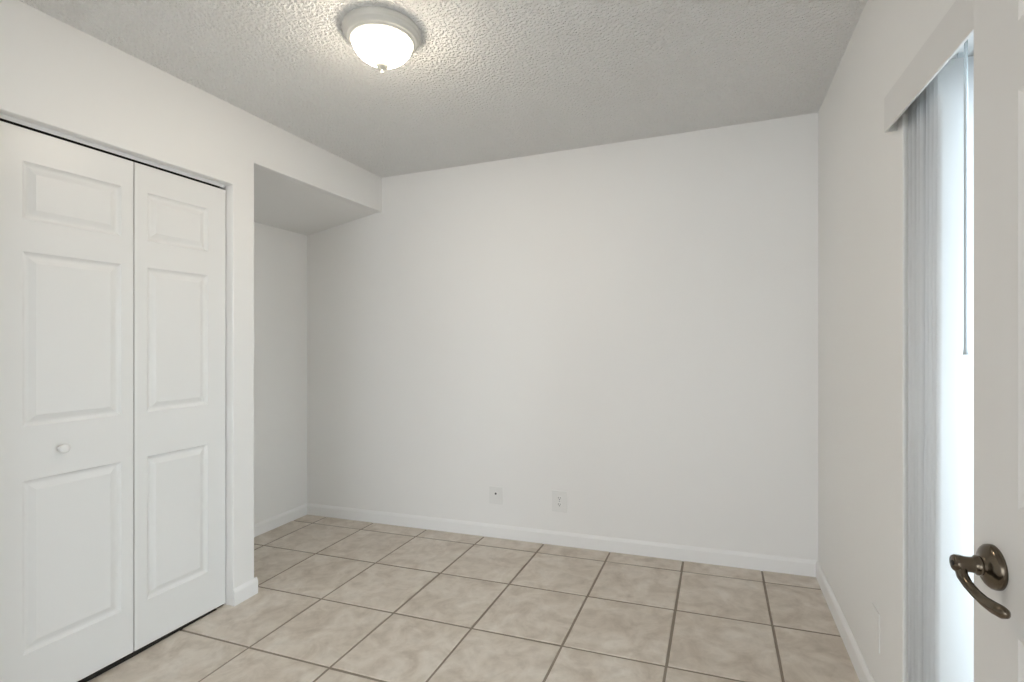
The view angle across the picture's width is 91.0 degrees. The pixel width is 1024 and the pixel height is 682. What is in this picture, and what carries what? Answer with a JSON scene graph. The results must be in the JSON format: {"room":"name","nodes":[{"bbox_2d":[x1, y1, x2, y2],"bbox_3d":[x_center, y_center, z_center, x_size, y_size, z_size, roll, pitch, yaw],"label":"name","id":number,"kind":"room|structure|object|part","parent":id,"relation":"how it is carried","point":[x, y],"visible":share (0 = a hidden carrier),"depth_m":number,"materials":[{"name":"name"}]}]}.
{"room":"empty bedroom","nodes":[
{"label":"empty bedroom","id":0,"kind":"room"},
{"bbox_2d":[0,0,381,605],"bbox_3d":[-1.539,0.090,2.284,0.110,2.660,3.020,0,0,22],"label":"wall","id":1,"kind":"structure","parent":0,"point":[55,75],"depth_m":2.35,"materials":[{"name":"paint"}]},
{"bbox_2d":[0,113,224,681],"bbox_3d":[-1.605,0.272,2.118,0.072,2.113,0.926,0,0,21],"label":"door","id":2,"kind":"structure","parent":1,"relation":"in","point":[112,262],"depth_m":2.01,"materials":[{"name":"paint"}]},
{"bbox_3d":[-1.677,0.398,1.880,0.032,0.035,0.035,0,0,22],"label":"knob","id":3,"kind":"part","parent":2,"relation":"part of","materials":[{"name":"paint"}]},
{"bbox_2d":[254,222,306,523],"bbox_3d":[-2.178,0.090,2.545,0.100,2.660,3.020,0,0,22],"label":"wall","id":4,"kind":"structure","parent":0,"point":[280,255],"depth_m":3.64,"materials":[{"name":"paint"}]},
{"bbox_2d":[233,503,306,606],"bbox_3d":[-1.793,1.288,2.420,0.707,0.120,2.860,0,0,22],"label":"baseboard","id":5,"kind":"structure","parent":4,"relation":"attached to","point":[269,524],"depth_m":3.48,"materials":[{"name":"paint"}]},
{"bbox_2d":[254,167,374,235],"bbox_3d":[-1.491,-1.028,3.278,0.675,0.425,1.123,0,0,22],"label":"ceiling","id":6,"kind":"structure","parent":0,"point":[279,202],"depth_m":3.33,"materials":[{"name":"paint"}]},
{"bbox_2d":[19,0,866,177],"bbox_3d":[-1.384,-1.240,-0.249,3.727,0.120,7.690,0,0,22],"label":"ceiling","id":7,"kind":"structure","parent":0,"point":[485,80],"depth_m":2.15,"materials":[{"name":"white paint"}]},
{"bbox_2d":[342,6,420,73],"bbox_3d":[-0.492,-1.100,1.909,0.289,0.168,0.289,0,0,22],"label":"ceiling light","id":8,"kind":"object","parent":7,"relation":"attached to","point":[384,38],"visible":1,"depth_m":1.83,"materials":[{"name":"white glass"}]},
{"bbox_3d":[-0.492,-1.096,1.909,0.222,0.078,0.222,0,0,22],"label":"lamp shade","id":9,"kind":"part","parent":8,"relation":"part of","materials":[{"name":"white glass"}]},
{"bbox_2d":[87,515,859,681],"bbox_3d":[-1.405,1.279,-0.273,3.707,0.244,7.630,0,0,22],"label":"floor","id":10,"kind":"structure","parent":0,"point":[336,599],"depth_m":2.27,"materials":[{"name":"beige tile"}]},
{"bbox_2d":[307,113,817,559],"bbox_3d":[0.056,0.090,3.268,3.727,2.660,0.110,0,0,22],"label":"wall","id":11,"kind":"structure","parent":0,"point":[628,329],"depth_m":3.04,"materials":[{"name":"paint"}]},
{"bbox_2d":[489,486,502,504],"bbox_3d":[-0.104,0.996,3.268,0.096,0.112,0.012,0,0,22],"label":"cable plate","id":12,"kind":"object","parent":11,"relation":"attached to","point":[495,493],"visible":1,"depth_m":3.27,"materials":[{"name":"plastic"}]},
{"bbox_2d":[552,490,566,512],"bbox_3d":[0.294,0.984,3.106,0.098,0.130,0.010,0,0,22],"label":"power outlet","id":13,"kind":"object","parent":11,"relation":"attached to","point":[559,498],"visible":1,"depth_m":3.10,"materials":[{"name":"plastic"}]},
{"bbox_2d":[307,503,817,576],"bbox_3d":[-0.004,1.226,3.226,3.407,0.205,0.012,0,0,22],"label":"baseboard","id":14,"kind":"structure","parent":11,"relation":"attached to","point":[762,562],"depth_m":3.04,"materials":[{"name":"paint"}]},
{"bbox_2d":[818,0,973,681],"bbox_3d":[0.238,0.090,-0.941,0.200,2.660,7.640,0,0,22],"label":"wall","id":15,"kind":"structure","parent":0,"point":[863,168],"depth_m":1.75,"materials":[{"name":"paint"}]},
{"bbox_2d":[816,561,873,681],"bbox_3d":[1.331,1.163,2.006,0.012,0.092,1.258,0,0,22],"label":"baseboard","id":16,"kind":"structure","parent":15,"relation":"attached to","point":[863,673],"depth_m":2.01,"materials":[{"name":"paint"}]},
{"bbox_2d":[872,603,879,652],"bbox_3d":[1.185,0.930,1.638,0.004,0.125,0.080,0,0,22],"label":"outlet","id":17,"kind":"object","parent":15,"relation":"attached to","point":[875,614],"visible":1,"depth_m":1.63,"materials":[{"name":"paint"}]},
{"bbox_2d":[874,616,876,639],"bbox_3d":[1.184,0.930,1.638,0.004,0.064,0.032,0,0,22],"label":"receptacle","id":18,"kind":"object","parent":17,"relation":"attached to","point":[875,617],"depth_m":1.63,"materials":[{"name":"paint"}]},
{"bbox_2d":[884,0,973,681],"bbox_3d":[0.832,0.234,0.688,0.123,1.893,1.624,0,0,22],"label":"vertical blind","id":19,"kind":"object","parent":15,"relation":"attached to","point":[936,88],"visible":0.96,"depth_m":1.19,"materials":[{"name":"white plastic"}]},
{"bbox_3d":[0.861,-0.694,0.710,0.040,0.036,1.447,0,0,22],"label":"head rail","id":20,"kind":"part","parent":19,"relation":"part of","materials":[{"name":"white plastic"}]},
{"bbox_2d":[949,0,1023,681],"bbox_3d":[0.625,0.170,0.426,0.089,2.035,0.861,0,0,18],"label":"door","id":21,"kind":"structure","parent":15,"relation":"in","point":[997,561],"depth_m":0.76,"materials":[{"name":"paint"}]},
{"bbox_3d":[0.699,0.360,0.747,0.036,0.054,0.117,0,0,18],"label":"lever","id":22,"kind":"part","parent":21,"relation":"part of","materials":[{"name":"brown metal"}]}
]}

